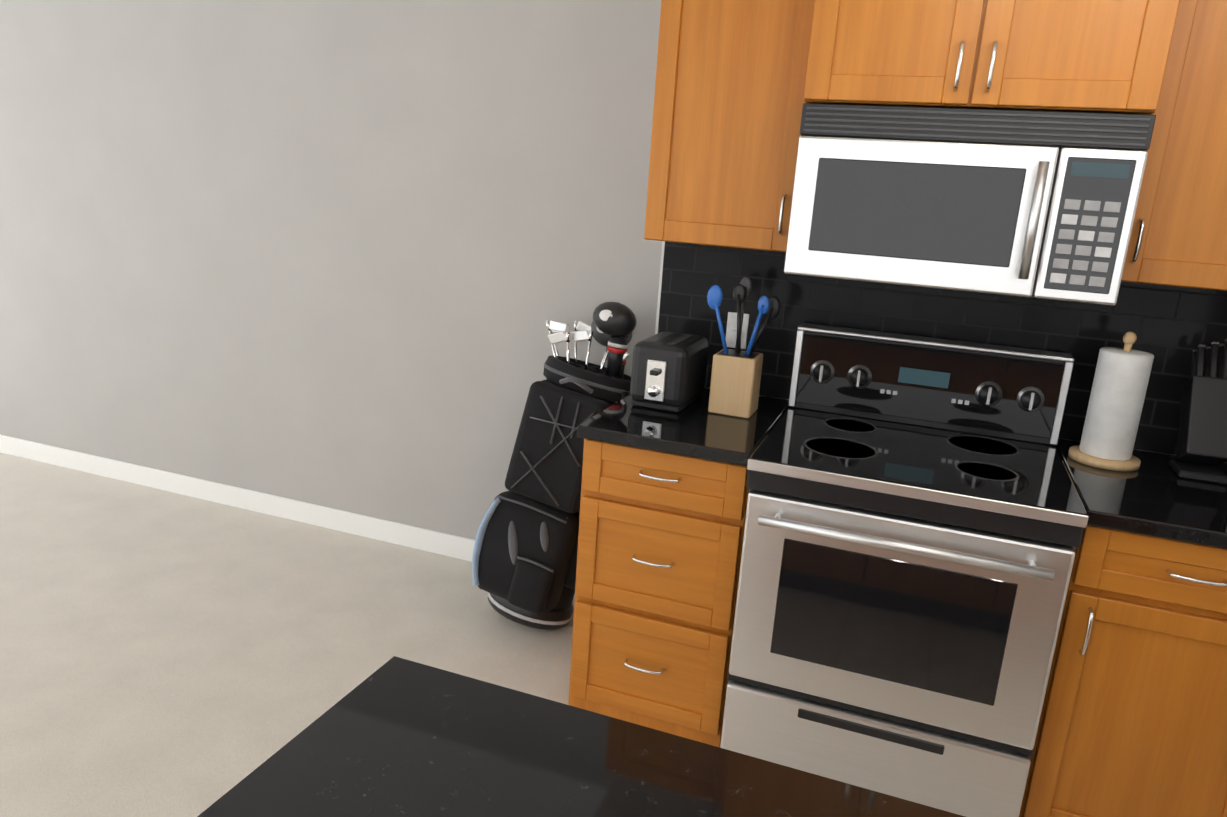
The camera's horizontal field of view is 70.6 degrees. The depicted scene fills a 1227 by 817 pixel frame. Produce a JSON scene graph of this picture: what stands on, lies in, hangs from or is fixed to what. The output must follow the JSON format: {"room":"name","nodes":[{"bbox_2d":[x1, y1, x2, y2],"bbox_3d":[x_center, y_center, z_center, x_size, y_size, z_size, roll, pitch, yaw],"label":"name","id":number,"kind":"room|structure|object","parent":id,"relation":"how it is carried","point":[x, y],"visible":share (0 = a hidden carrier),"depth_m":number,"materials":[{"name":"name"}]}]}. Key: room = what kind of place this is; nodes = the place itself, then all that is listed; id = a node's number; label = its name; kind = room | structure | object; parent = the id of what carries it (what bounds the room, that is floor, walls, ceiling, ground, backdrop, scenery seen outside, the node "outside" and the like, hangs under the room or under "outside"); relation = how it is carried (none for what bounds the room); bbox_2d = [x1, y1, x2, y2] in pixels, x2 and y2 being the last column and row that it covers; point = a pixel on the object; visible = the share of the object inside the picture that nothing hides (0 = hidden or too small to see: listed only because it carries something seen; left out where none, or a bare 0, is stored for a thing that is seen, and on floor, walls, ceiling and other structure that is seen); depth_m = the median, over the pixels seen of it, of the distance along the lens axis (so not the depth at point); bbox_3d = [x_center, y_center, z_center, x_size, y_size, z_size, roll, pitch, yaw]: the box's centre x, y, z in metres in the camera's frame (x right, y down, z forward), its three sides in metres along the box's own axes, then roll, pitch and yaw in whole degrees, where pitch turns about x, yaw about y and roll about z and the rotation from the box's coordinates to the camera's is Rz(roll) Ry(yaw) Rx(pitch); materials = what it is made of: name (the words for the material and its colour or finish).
{"room":"kitchen","nodes":[
{"label":"kitchen","id":0,"kind":"room"},
{"bbox_2d":[0,453,574,816],"bbox_3d":[-2.910,1.250,0.714,4.350,0.064,7.740,9,15,19],"label":"floor","id":1,"kind":"structure","parent":0,"point":[163,653],"depth_m":2.92,"materials":[{"name":"carpet"}]},
{"bbox_2d":[472,302,636,629],"bbox_3d":[-0.184,0.206,3.003,0.517,1.167,0.504,9,15,19],"label":"golf bag","id":2,"kind":"object","parent":1,"relation":"on","point":[524,561],"visible":0.83,"depth_m":2.88,"materials":[{"name":"black fabric"}]},
{"bbox_2d":[0,0,661,539],"bbox_3d":[-1.654,-0.882,3.774,4.090,2.700,0.230,9,15,19],"label":"wall","id":3,"kind":"structure","parent":0,"point":[352,256],"depth_m":3.54,"materials":[{"name":"paint"}]},
{"bbox_2d":[655,241,1226,462],"bbox_3d":[2.177,-0.257,2.360,4.170,2.700,0.400,9,15,19],"label":"wall","id":4,"kind":"structure","parent":0,"point":[659,289],"depth_m":2.87,"materials":[{"name":"paint"}]},
{"bbox_2d":[644,0,814,251],"bbox_3d":[0.367,-0.874,2.470,0.434,0.800,0.378,9,15,19],"label":"upper cabinet","id":5,"kind":"object","parent":4,"relation":"attached to","point":[730,82],"visible":0.94,"depth_m":2.35,"materials":[{"name":"brown wood"}]},
{"bbox_2d":[726,312,748,348],"bbox_3d":[0.397,-0.251,2.801,0.070,0.115,0.022,9,15,19],"label":"outlet","id":6,"kind":"object","parent":4,"relation":"attached to","point":[731,333],"visible":0.75,"depth_m":2.80,"materials":[{"name":"white plastic"}]},
{"bbox_2d":[658,241,1226,461],"bbox_3d":[0.957,-0.216,2.612,1.714,0.505,0.009,9,15,19],"label":"backsplash","id":7,"kind":"structure","parent":4,"relation":"attached to","point":[1172,328],"depth_m":2.56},
{"bbox_2d":[804,0,1179,113],"bbox_3d":[0.911,-0.962,2.142,0.758,0.454,0.558,9,15,19],"label":"upper cabinet","id":8,"kind":"object","parent":4,"relation":"attached to","point":[1100,56],"visible":1,"depth_m":1.94,"materials":[{"name":"brown wood"}]},
{"bbox_2d":[784,103,1155,306],"bbox_3d":[0.880,-0.533,2.244,0.755,0.418,0.576,9,15,19],"label":"microwave","id":9,"kind":"object","parent":8,"relation":"attached to","point":[1036,205],"visible":1,"depth_m":2.02,"materials":[{"name":"white plastic"}]},
{"bbox_2d":[1121,0,1226,290],"bbox_3d":[1.477,-0.701,2.093,0.396,0.800,0.363,9,15,19],"label":"upper cabinet","id":10,"kind":"object","parent":4,"relation":"attached to","point":[1178,237],"visible":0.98,"depth_m":2.02,"materials":[{"name":"brown wood"}]},
{"bbox_3d":[0.822,1.862,-0.666,4.220,0.060,7.570,9,15,19],"label":"floor","id":11,"kind":"structure","parent":0,"visible":0},
{"bbox_2d":[197,656,964,816],"bbox_3d":[0.526,1.003,0.636,2.088,0.910,0.695,9,15,19],"label":"kitchen island","id":12,"kind":"object","parent":11,"relation":"on","point":[394,736],"visible":1,"depth_m":0.97,"materials":[{"name":"black stone"}]},
{"bbox_2d":[568,388,788,746],"bbox_3d":[0.207,0.452,2.674,0.474,0.915,0.681,9,15,19],"label":"base cabinet","id":13,"kind":"object","parent":11,"relation":"on","point":[663,501],"visible":0.94,"depth_m":2.39,"materials":[{"name":"brown wood"}]},
{"bbox_2d":[630,331,707,412],"bbox_3d":[0.167,-0.116,2.631,0.170,0.196,0.310,9,15,19],"label":"toaster","id":14,"kind":"object","parent":13,"relation":"on","point":[668,372],"visible":0.98,"depth_m":2.52,"materials":[{"name":"black plastic"}]},
{"bbox_2d":[707,277,779,417],"bbox_3d":[0.367,-0.184,2.547,0.204,0.396,0.126,9,15,19],"label":"utensil crock","id":15,"kind":"object","parent":13,"relation":"on","point":[735,381],"visible":1,"depth_m":2.52,"materials":[{"name":"brown wood"}]},
{"bbox_2d":[720,323,1088,816],"bbox_3d":[0.779,0.430,2.399,0.760,1.170,0.738,9,15,19],"label":"range","id":16,"kind":"object","parent":11,"relation":"on","point":[916,519],"visible":1,"depth_m":2.17,"materials":[{"name":"silver metal"}]},
{"bbox_2d":[1019,439,1226,816],"bbox_3d":[1.367,0.635,2.272,0.476,0.915,0.681,9,15,19],"label":"base cabinet","id":17,"kind":"object","parent":11,"relation":"on","point":[1133,721],"visible":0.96,"depth_m":2.00,"materials":[{"name":"brown wood"}]},
{"bbox_2d":[1068,332,1153,470],"bbox_3d":[1.330,-0.029,2.288,0.170,0.353,0.170,9,15,19],"label":"paper towel holder","id":18,"kind":"object","parent":17,"relation":"on","point":[1116,402],"visible":1,"depth_m":2.25,"materials":[{"name":"white paper"}]},
{"bbox_2d":[1169,339,1226,484],"bbox_3d":[1.553,-0.005,2.263,0.110,0.348,0.221,9,15,19],"label":"knife block","id":19,"kind":"object","parent":17,"relation":"on","point":[1201,454],"visible":1,"depth_m":2.23,"materials":[{"name":"black plastic"}]},
{"bbox_3d":[2.626,0.839,-1.760,0.160,2.700,7.270,9,15,19],"label":"wall","id":20,"kind":"structure","parent":0,"visible":0},
{"bbox_2d":[0,434,474,561],"bbox_3d":[-1.782,0.398,3.985,4.090,0.096,0.017,9,15,19],"label":"baseboard","id":21,"kind":"structure","parent":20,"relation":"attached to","point":[445,544],"depth_m":3.90,"materials":[{"name":"white paint"}]}
]}

